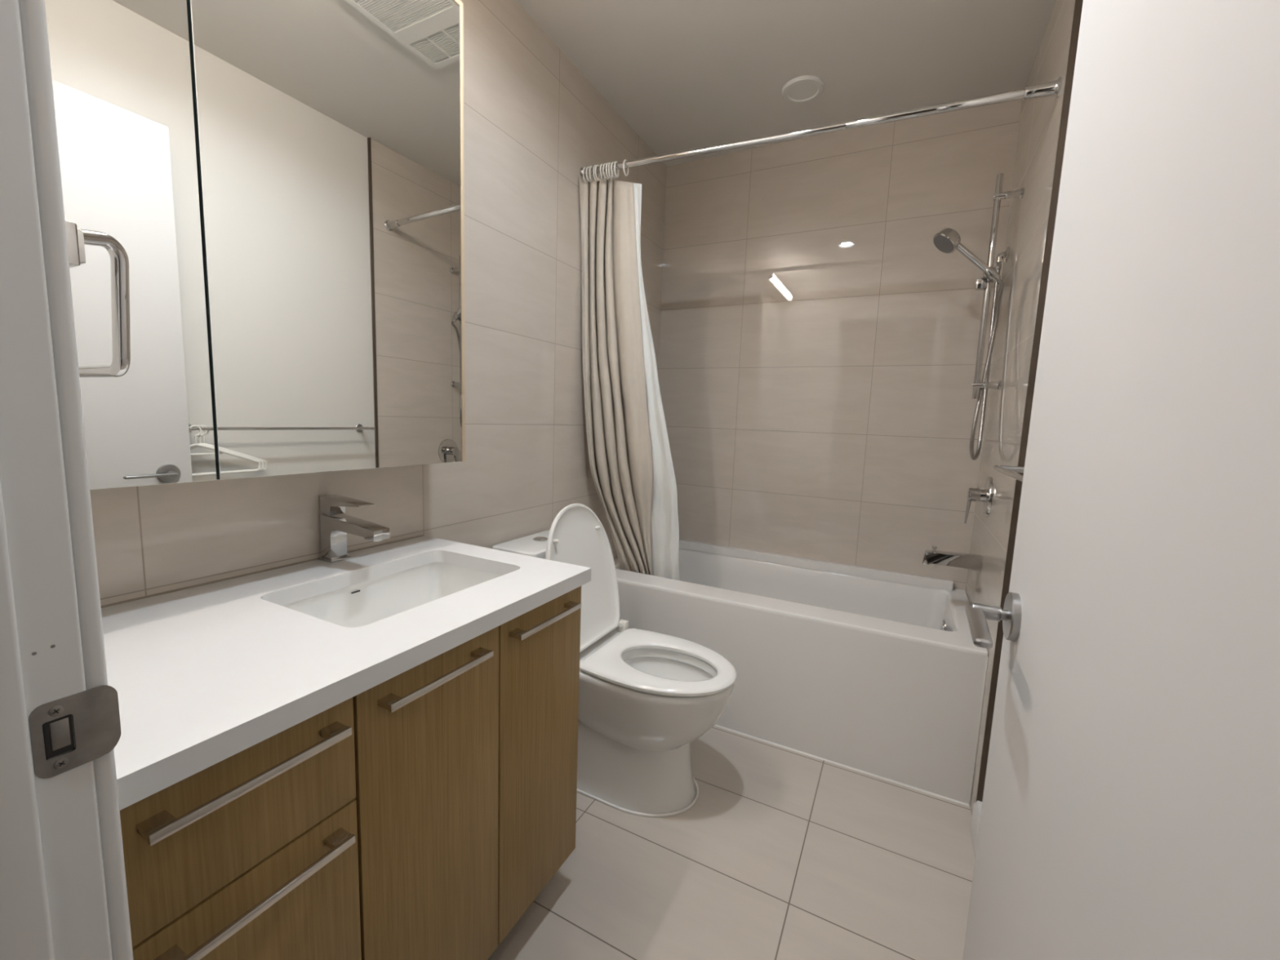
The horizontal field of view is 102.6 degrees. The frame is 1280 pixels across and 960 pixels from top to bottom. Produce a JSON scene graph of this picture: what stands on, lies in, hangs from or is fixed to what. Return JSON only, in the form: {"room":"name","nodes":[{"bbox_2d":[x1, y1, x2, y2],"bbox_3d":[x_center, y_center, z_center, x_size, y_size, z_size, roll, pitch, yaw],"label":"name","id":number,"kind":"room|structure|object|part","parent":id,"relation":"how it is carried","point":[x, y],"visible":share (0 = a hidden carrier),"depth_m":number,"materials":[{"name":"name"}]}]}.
{"room":"bathroom","nodes":[
{"label":"bathroom","id":0,"kind":"room"},
{"bbox_2d":[89,0,666,605],"bbox_3d":[-0.507,-0.281,1.783,0.100,2.535,2.638,6,8,27],"label":"wall","id":1,"kind":"structure","parent":0,"point":[532,119],"depth_m":1.68,"materials":[{"name":"beige tile"}]},
{"bbox_2d":[44,0,465,489],"bbox_3d":[-0.733,-0.591,0.998,0.148,1.156,0.888,6,8,27],"label":"upper cabinet","id":2,"kind":"object","parent":1,"relation":"attached to","point":[280,184],"visible":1,"depth_m":0.95,"materials":[{"name":"silver mirror"}]},
{"bbox_2d":[44,0,217,489],"bbox_3d":[-0.799,-0.552,0.715,0.004,1.139,0.292,6,8,27],"label":"mirror","id":3,"kind":"object","parent":2,"relation":"attached to","point":[126,74],"depth_m":0.80,"materials":[{"name":"clear glass"}]},
{"bbox_3d":[-0.611,-0.592,1.103,0.017,1.139,0.564,6,8,27],"label":"mirror door","id":4,"kind":"part","parent":2,"relation":"part of","materials":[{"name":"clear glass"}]},
{"bbox_2d":[189,0,462,479],"bbox_3d":[-0.602,-0.591,1.098,0.004,1.139,0.564,6,8,27],"label":"mirror","id":5,"kind":"object","parent":2,"relation":"attached to","point":[326,135],"depth_m":1.04,"materials":[{"name":"clear glass"}]},
{"bbox_2d":[579,76,1062,177],"bbox_3d":[0.460,-1.144,1.722,1.526,0.064,0.048,5,8,25],"label":"curtain rod","id":6,"kind":"object","parent":1,"relation":"attached to","point":[1051,88],"visible":0.94,"depth_m":1.59,"materials":[{"name":"silver metal"}]},
{"bbox_2d":[582,166,588,182],"bbox_3d":[-0.215,-1.209,2.031,0.005,0.057,0.046,4,7,19],"label":"curtain ring","id":7,"kind":"object","parent":6,"relation":"hanging from","point":[584,167],"visible":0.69,"depth_m":2.02,"materials":[{"name":"white plastic"}]},
{"bbox_2d":[578,175,653,575],"bbox_3d":[-0.066,-0.330,2.223,0.265,1.758,0.382,6,8,27],"label":"shower curtain","id":8,"kind":"object","parent":7,"relation":"hanging from","point":[619,437],"visible":0.9,"depth_m":2.14,"materials":[{"name":"beige fabric"}]},
{"bbox_2d":[585,165,593,182],"bbox_3d":[-0.198,-1.207,2.024,0.005,0.057,0.046,7,8,33],"label":"curtain ring","id":9,"kind":"object","parent":6,"relation":"hanging from","point":[588,166],"visible":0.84,"depth_m":2.01,"materials":[{"name":"white plastic"}]},
{"bbox_2d":[589,165,593,182],"bbox_3d":[-0.189,-1.206,2.020,0.005,0.057,0.046,4,7,18],"label":"curtain ring","id":10,"kind":"object","parent":6,"relation":"hanging from","point":[590,166],"visible":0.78,"depth_m":2.00,"materials":[{"name":"white plastic"}]},
{"bbox_2d":[592,164,599,181],"bbox_3d":[-0.171,-1.204,2.011,0.005,0.057,0.046,5,8,25],"label":"curtain ring","id":11,"kind":"object","parent":6,"relation":"hanging from","point":[594,165],"visible":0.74,"depth_m":2.00,"materials":[{"name":"white plastic"}]},
{"bbox_2d":[595,164,602,180],"bbox_3d":[-0.162,-1.203,2.007,0.006,0.057,0.046,6,8,30],"label":"curtain ring","id":12,"kind":"object","parent":6,"relation":"hanging from","point":[597,179],"visible":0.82,"depth_m":2.00,"materials":[{"name":"white plastic"}]},
{"bbox_2d":[600,164,605,180],"bbox_3d":[-0.146,-1.201,2.000,0.005,0.057,0.046,4,7,19],"label":"curtain ring","id":13,"kind":"object","parent":6,"relation":"hanging from","point":[601,164],"visible":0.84,"depth_m":1.99,"materials":[{"name":"white plastic"}]},
{"bbox_2d":[602,163,610,179],"bbox_3d":[-0.130,-1.200,1.992,0.005,0.057,0.046,7,9,37],"label":"curtain ring","id":14,"kind":"object","parent":6,"relation":"hanging from","point":[604,164],"visible":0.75,"depth_m":1.98,"materials":[{"name":"white plastic"}]},
{"bbox_2d":[605,162,612,178],"bbox_3d":[-0.121,-1.199,1.988,0.005,0.057,0.046,5,8,25],"label":"curtain ring","id":15,"kind":"object","parent":6,"relation":"hanging from","point":[607,163],"visible":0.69,"depth_m":1.97,"materials":[{"name":"white plastic"}]},
{"bbox_2d":[608,162,613,178],"bbox_3d":[-0.113,-1.198,1.984,0.006,0.057,0.046,4,7,19],"label":"curtain ring","id":16,"kind":"object","parent":6,"relation":"hanging from","point":[609,162],"visible":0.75,"depth_m":1.97,"materials":[{"name":"white plastic"}]},
{"bbox_2d":[610,161,617,177],"bbox_3d":[-0.099,-1.196,1.978,0.005,0.057,0.046,6,8,31],"label":"curtain ring","id":17,"kind":"object","parent":6,"relation":"hanging from","point":[612,162],"visible":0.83,"depth_m":1.97,"materials":[{"name":"white plastic"}]},
{"bbox_2d":[613,160,619,177],"bbox_3d":[-0.090,-1.195,1.974,0.005,0.057,0.046,4,7,19],"label":"curtain ring","id":18,"kind":"object","parent":6,"relation":"hanging from","point":[615,162],"visible":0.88,"depth_m":1.96,"materials":[{"name":"white plastic"}]},
{"bbox_2d":[622,159,628,176],"bbox_3d":[-0.054,-1.191,1.957,0.005,0.057,0.046,5,7,21],"label":"curtain ring","id":19,"kind":"object","parent":6,"relation":"hanging from","point":[624,160],"visible":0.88,"depth_m":1.95,"materials":[{"name":"white plastic"}]},
{"bbox_2d":[625,181,679,580],"bbox_3d":[0.059,-0.312,2.184,0.330,1.742,0.178,-5,10,-45],"label":"curtain liner","id":20,"kind":"object","parent":6,"relation":"hanging from","point":[664,528],"visible":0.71,"depth_m":2.21,"materials":[{"name":"white plastic"}]},
{"bbox_2d":[487,725,974,959],"bbox_3d":[0.191,1.079,1.515,1.656,0.050,2.558,6,8,27],"label":"floor","id":21,"kind":"structure","parent":0,"point":[780,853],"depth_m":1.40,"materials":[{"name":"beige tile"}]},
{"bbox_2d":[120,586,581,959],"bbox_3d":[-0.586,0.668,1.039,0.586,0.822,0.864,6,8,27],"label":"vanity cabinet","id":22,"kind":"object","parent":21,"relation":"on","point":[420,815],"visible":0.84,"depth_m":0.81,"materials":[{"name":"brown wood"}]},
{"bbox_3d":[-0.486,0.397,0.628,0.019,0.165,0.275,6,8,27],"label":"drawer","id":23,"kind":"part","parent":22,"relation":"part of","materials":[{"name":"brown wood"}]},
{"bbox_3d":[-0.458,0.352,0.617,0.032,0.011,0.213,6,8,27],"label":"handle","id":24,"kind":"part","parent":22,"relation":"part of","materials":[{"name":"silver metal"}]},
{"bbox_3d":[-0.494,0.617,0.654,0.019,0.271,0.275,6,8,27],"label":"drawer","id":25,"kind":"part","parent":22,"relation":"part of","materials":[{"name":"brown wood"}]},
{"bbox_3d":[-0.464,0.514,0.636,0.032,0.011,0.213,6,8,27],"label":"handle","id":26,"kind":"part","parent":22,"relation":"part of","materials":[{"name":"silver metal"}]},
{"bbox_2d":[100,534,591,809],"bbox_3d":[-0.576,0.242,0.990,0.582,0.036,0.872,6,8,27],"label":"countertop","id":27,"kind":"structure","parent":22,"relation":"on","point":[203,674],"depth_m":0.79,"materials":[{"name":"white stone"}]},
{"bbox_2d":[317,493,389,563],"bbox_3d":[-0.668,0.121,1.195,0.203,0.155,0.049,6,8,27],"label":"faucet","id":28,"kind":"object","parent":27,"relation":"on","point":[335,526],"visible":1,"depth_m":1.20,"materials":[{"name":"silver metal"}]},
{"bbox_3d":[-0.738,0.188,1.237,0.053,0.006,0.049,6,8,27],"label":"plate","id":29,"kind":"part","parent":28,"relation":"part of","materials":[{"name":"silver metal"}]},
{"bbox_3d":[-0.685,0.063,1.198,0.146,0.043,0.038,6,8,27],"label":"handle","id":30,"kind":"part","parent":28,"relation":"part of","materials":[{"name":"silver metal"}]},
{"bbox_3d":[-0.666,0.140,1.195,0.196,0.106,0.040,6,8,27],"label":"spout","id":31,"kind":"part","parent":28,"relation":"part of","materials":[{"name":"silver metal"}]},
{"bbox_2d":[281,562,502,627],"bbox_3d":[-0.509,0.316,1.117,0.339,0.135,0.478,6,8,27],"label":"undermount sink","id":32,"kind":"object","parent":27,"relation":"in","point":[366,602],"visible":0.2,"depth_m":1.25,"materials":[{"name":"white ceramic"}]},
{"bbox_3d":[-0.363,0.645,0.917,0.019,0.717,0.295,6,8,27],"label":"door","id":33,"kind":"part","parent":22,"relation":"part of","materials":[{"name":"brown wood"}]},
{"bbox_3d":[-0.333,0.328,0.859,0.032,0.011,0.213,6,8,27],"label":"handle","id":34,"kind":"part","parent":22,"relation":"part of","materials":[{"name":"silver metal"}]},
{"bbox_3d":[-0.229,0.619,1.177,0.019,0.717,0.285,6,8,27],"label":"door","id":35,"kind":"part","parent":22,"relation":"part of","materials":[{"name":"brown wood"}]},
{"bbox_3d":[-0.201,0.302,1.116,0.032,0.011,0.213,6,8,27],"label":"handle","id":36,"kind":"part","parent":22,"relation":"part of","materials":[{"name":"silver metal"}]},
{"bbox_2d":[491,503,736,817],"bbox_3d":[-0.084,0.555,1.731,0.830,0.921,0.396,6,8,27],"label":"toilet","id":37,"kind":"object","parent":21,"relation":"on","point":[644,695],"visible":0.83,"depth_m":1.63,"materials":[{"name":"white ceramic"}]},
{"bbox_3d":[-0.354,0.236,1.847,0.192,0.039,0.332,6,8,27],"label":"tank lid","id":38,"kind":"part","parent":37,"relation":"part of","materials":[{"name":"white ceramic"}]},
{"bbox_3d":[-0.195,0.319,1.764,0.122,0.469,0.396,6,8,27],"label":"lid","id":39,"kind":"part","parent":37,"relation":"part of","materials":[{"name":"white plastic"}]},
{"bbox_3d":[-0.078,0.705,1.752,0.800,0.236,0.372,6,8,27],"label":"bowl","id":40,"kind":"part","parent":37,"relation":"part of","materials":[{"name":"white ceramic"}]},
{"bbox_3d":[0.081,0.589,1.658,0.464,0.023,0.380,6,8,27],"label":"seat","id":41,"kind":"part","parent":37,"relation":"part of","materials":[{"name":"white plastic"}]},
{"bbox_2d":[613,539,988,806],"bbox_3d":[0.573,0.690,2.297,1.523,0.562,0.711,6,8,27],"label":"bathtub","id":42,"kind":"object","parent":21,"relation":"on","point":[880,673],"visible":0.74,"depth_m":1.91,"materials":[{"name":"white ceramic"}]},
{"bbox_2d":[515,0,1055,166],"bbox_3d":[0.266,-1.487,1.261,1.736,0.062,2.638,6,8,27],"label":"ceiling","id":43,"kind":"structure","parent":0,"point":[684,75],"depth_m":1.85,"materials":[{"name":"white paint"}]},
{"bbox_2d":[657,99,1022,591],"bbox_3d":[0.795,-0.325,2.540,1.524,2.535,0.100,6,8,27],"label":"wall","id":44,"kind":"structure","parent":0,"point":[819,345],"depth_m":2.40,"materials":[{"name":"beige tile"}]},
{"bbox_2d":[965,0,1075,816],"bbox_3d":[1.311,-0.213,1.764,0.112,2.535,0.821,6,8,27],"label":"wall","id":45,"kind":"structure","parent":0,"point":[1040,117],"depth_m":1.65,"materials":[{"name":"beige tile"}]},
{"bbox_2d":[921,545,982,571],"bbox_3d":[1.182,0.296,1.945,0.192,0.076,0.046,6,8,27],"label":"tub spout","id":46,"kind":"object","parent":45,"relation":"attached to","point":[962,560],"visible":1,"depth_m":1.93,"materials":[{"name":"silver metal"}]},
{"bbox_3d":[1.130,0.265,1.969,0.016,0.024,0.016,6,8,27],"label":"diverter knob","id":47,"kind":"part","parent":46,"relation":"part of","materials":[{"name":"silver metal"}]},
{"bbox_2d":[964,476,993,523],"bbox_3d":[1.246,0.076,1.889,0.067,0.182,0.148,6,8,27],"label":"shower valve","id":48,"kind":"object","parent":45,"relation":"attached to","point":[985,495],"visible":1,"depth_m":1.87,"materials":[{"name":"silver metal"}]},
{"bbox_3d":[1.226,0.108,1.910,0.018,0.112,0.030,6,8,27],"label":"lever","id":49,"kind":"part","parent":48,"relation":"part of","materials":[{"name":"silver metal"}]},
{"bbox_2d":[971,173,1024,399],"bbox_3d":[1.264,-0.685,1.830,0.112,0.783,0.072,6,8,27],"label":"shower rail","id":50,"kind":"object","parent":45,"relation":"attached to","point":[984,283],"visible":0.92,"depth_m":1.84,"materials":[{"name":"silver metal"}]},
{"bbox_2d":[933,227,1004,460],"bbox_3d":[1.243,-0.490,1.908,0.370,0.831,0.174,0,7,-18],"label":"shower","id":51,"kind":"object","parent":50,"relation":"attached to","point":[948,240],"visible":0.94,"depth_m":1.88,"materials":[{"name":"silver metal"}]},
{"bbox_3d":[1.199,-0.781,1.829,0.162,0.154,0.023,5,7,23],"label":"handle","id":52,"kind":"part","parent":51,"relation":"part of","materials":[{"name":"silver metal"}]},
{"bbox_3d":[1.257,-0.688,1.854,0.021,0.783,0.021,6,8,27],"label":"rail","id":53,"kind":"part","parent":50,"relation":"part of","materials":[{"name":"silver metal"}]},
{"bbox_2d":[995,246,1009,270],"bbox_3d":[1.407,-0.861,1.993,0.036,0.082,0.056,6,8,27],"label":"outlet","id":54,"kind":"object","parent":45,"relation":"attached to","point":[1005,255],"visible":0.99,"depth_m":1.99,"materials":[{"name":"silver metal"}]},
{"bbox_3d":[-0.361,-0.097,0.291,1.536,2.535,0.100,6,8,27],"label":"wall","id":55,"kind":"structure","parent":0,"visible":0},
{"bbox_2d":[0,0,133,959],"bbox_3d":[-0.142,0.097,0.177,0.863,2.193,0.174,6,8,27],"label":"door frame","id":56,"kind":"structure","parent":55,"relation":"attached to","point":[53,900],"depth_m":0.40,"materials":[{"name":"white paint"}]},
{"bbox_3d":[-0.464,0.206,0.424,0.005,0.062,0.052,5,7,22],"label":"strike plate","id":57,"kind":"part","parent":56,"relation":"part of","materials":[{"name":"metal"}]},
{"bbox_2d":[65,220,130,377],"bbox_3d":[-0.558,-0.165,0.486,0.199,0.128,0.076,6,8,27],"label":"towel ring","id":58,"kind":"object","parent":55,"relation":"attached to","point":[77,238],"visible":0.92,"depth_m":0.48,"materials":[{"name":"silver metal"}]},
{"bbox_2d":[962,0,1279,959],"bbox_3d":[0.399,0.108,0.413,0.164,2.138,0.758,6,8,27],"label":"door","id":59,"kind":"structure","parent":55,"relation":"in","point":[1131,807],"depth_m":0.37,"materials":[{"name":"white paint"}]},
{"bbox_3d":[0.459,0.192,0.670,0.054,0.020,0.144,6,8,27],"label":"lever","id":60,"kind":"part","parent":59,"relation":"part of","materials":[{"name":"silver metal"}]},
{"bbox_3d":[0.734,-0.099,0.635,0.100,2.535,1.710,6,8,27],"label":"wall","id":61,"kind":"structure","parent":0,"visible":0},
{"bbox_2d":[970,800,982,858],"bbox_3d":[0.663,1.097,0.860,0.023,0.104,1.589,6,8,27],"label":"baseboard","id":62,"kind":"structure","parent":61,"relation":"attached to","point":[977,806],"depth_m":1.52,"materials":[{"name":"white paint"}]},
{"bbox_2d":[993,465,1024,482],"bbox_3d":[0.838,0.003,1.059,0.080,0.040,0.767,6,8,27],"label":"towel bar","id":63,"kind":"object","parent":61,"relation":"attached to","point":[1011,471],"visible":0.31,"depth_m":1.32,"materials":[{"name":"silver metal"}]},
{"bbox_3d":[1.004,-0.028,1.370,0.071,0.040,0.040,6,8,27],"label":"post","id":64,"kind":"part","parent":63,"relation":"part of","materials":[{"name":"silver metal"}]},
{"bbox_2d":[975,0,1083,801],"bbox_3d":[1.077,-0.180,1.420,0.021,2.535,0.007,6,8,27],"label":"trim","id":65,"kind":"structure","parent":61,"relation":"attached to","point":[1078,3],"depth_m":1.40,"materials":[{"name":"brown metal"}]}
]}

